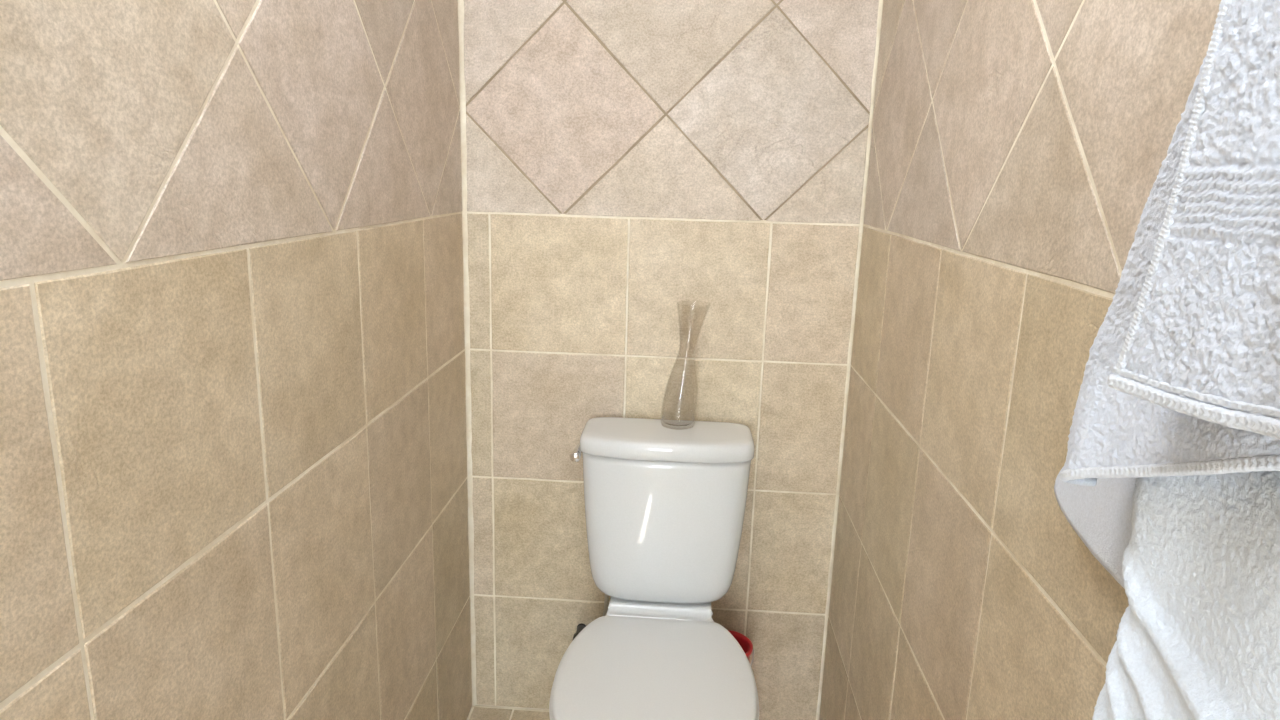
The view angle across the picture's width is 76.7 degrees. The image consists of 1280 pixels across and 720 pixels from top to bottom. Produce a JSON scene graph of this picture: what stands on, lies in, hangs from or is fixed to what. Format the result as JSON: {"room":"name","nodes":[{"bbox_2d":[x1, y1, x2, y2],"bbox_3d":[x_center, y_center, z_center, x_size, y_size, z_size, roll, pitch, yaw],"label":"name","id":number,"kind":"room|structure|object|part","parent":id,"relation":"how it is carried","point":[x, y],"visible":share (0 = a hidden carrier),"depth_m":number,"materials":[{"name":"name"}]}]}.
{"room":"bathroom","nodes":[
{"label":"bathroom","id":0,"kind":"room"},
{"bbox_2d":[0,0,471,719],"bbox_3d":[-0.592,0.190,-0.065,0.101,2.460,4.300,2,13,3],"label":"wall","id":1,"kind":"structure","parent":0,"point":[233,442],"depth_m":0.95,"materials":[{"name":"beige tile"}]},
{"bbox_2d":[467,705,549,719],"bbox_3d":[-0.119,1.469,0.144,1.130,0.101,4.400,2,13,3],"label":"floor","id":2,"kind":"structure","parent":0,"point":[478,712],"depth_m":2.17,"materials":[{"name":"beige tile"}]},
{"bbox_2d":[549,417,758,719],"bbox_3d":[0.031,0.627,1.742,0.426,0.840,0.675,2,13,3],"label":"toilet","id":3,"kind":"object","parent":2,"relation":"on","point":[665,506],"visible":1,"depth_m":1.82,"materials":[{"name":"white ceramic"}]},
{"bbox_3d":[-0.146,0.214,1.884,0.024,0.024,0.082,2,13,3],"label":"lever arm","id":4,"kind":"part","parent":3,"relation":"part of","materials":[{"name":"silver metal"}]},
{"bbox_3d":[0.031,0.663,1.642,0.414,0.012,0.464,2,13,3],"label":"seat","id":5,"kind":"part","parent":3,"relation":"part of","materials":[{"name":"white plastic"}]},
{"bbox_3d":[0.031,0.647,1.638,0.408,0.020,0.457,2,13,3],"label":"lid","id":6,"kind":"part","parent":3,"relation":"part of","materials":[{"name":"white plastic"}]},
{"bbox_3d":[0.063,0.185,1.888,0.400,0.042,0.192,2,13,3],"label":"cistern lid","id":7,"kind":"part","parent":3,"relation":"part of","materials":[{"name":"white ceramic"}]},
{"bbox_2d":[661,301,709,429],"bbox_3d":[0.105,0.013,1.891,0.104,0.294,0.082,2,13,3],"label":"vase","id":8,"kind":"object","parent":3,"relation":"on","point":[679,301],"visible":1,"depth_m":1.90,"materials":[{"name":"clear glass"}]},
{"bbox_2d":[728,630,753,665],"bbox_3d":[0.214,0.847,2.050,0.135,0.284,0.137,2,13,3],"label":"bucket","id":9,"kind":"object","parent":2,"relation":"on","point":[745,643],"visible":0.21,"depth_m":2.05,"materials":[{"name":"red plastic"}]},
{"bbox_2d":[464,0,878,719],"bbox_3d":[0.048,-0.252,1.952,0.930,2.460,0.101,2,13,3],"label":"wall","id":10,"kind":"structure","parent":0,"point":[628,161],"depth_m":1.91,"materials":[{"name":"beige tile"}]},
{"bbox_2d":[458,0,476,706],"bbox_3d":[-0.414,-0.259,1.922,0.011,2.460,0.011,2,13,3],"label":"trim","id":11,"kind":"structure","parent":10,"relation":"attached to","point":[460,2],"depth_m":1.97,"materials":[{"name":"beige tile"}]},
{"bbox_2d":[572,594,608,640],"bbox_3d":[-0.123,0.625,2.074,0.092,0.213,0.070,2,13,3],"label":"hose","id":12,"kind":"object","parent":10,"relation":"attached to","point":[581,626],"visible":0.42,"depth_m":2.07,"materials":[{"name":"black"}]},
{"bbox_2d":[816,0,882,719],"bbox_3d":[0.504,-0.221,1.875,0.008,2.460,0.008,2,13,3],"label":"trim","id":13,"kind":"structure","parent":10,"relation":"attached to","point":[880,6],"depth_m":1.92,"materials":[{"name":"beige tile"}]},
{"bbox_2d":[819,0,1220,719],"bbox_3d":[0.434,0.232,-0.119,0.101,2.460,4.300,2,13,3],"label":"wall","id":14,"kind":"structure","parent":0,"point":[1018,148],"depth_m":1.06,"materials":[{"name":"beige tile"}]},
{"bbox_3d":[0.400,-0.384,0.308,0.063,0.044,0.844,2,13,3],"label":"towel rail","id":15,"kind":"object","parent":14,"relation":"attached to","visible":0},
{"bbox_2d":[1054,45,1279,588],"bbox_3d":[0.367,-0.090,0.413,0.074,0.668,0.671,2,13,3],"label":"hand towel","id":16,"kind":"object","parent":15,"relation":"hanging from","point":[1117,438],"visible":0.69,"depth_m":0.57,"materials":[{"name":"white fabric"}]},
{"bbox_2d":[1092,470,1279,719],"bbox_3d":[0.312,0.160,0.381,0.132,1.131,0.492,2,13,3],"label":"bath towel","id":17,"kind":"object","parent":15,"relation":"hanging from","point":[1198,635],"visible":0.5,"depth_m":0.52,"materials":[{"name":"white fabric"}]},
{"bbox_2d":[1107,0,1279,439],"bbox_3d":[0.354,-0.165,0.275,0.107,0.478,0.434,2,13,3],"label":"hand towel","id":18,"kind":"object","parent":15,"relation":"hanging from","point":[1202,341],"visible":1,"depth_m":0.44,"materials":[{"name":"white fabric"}]}
]}

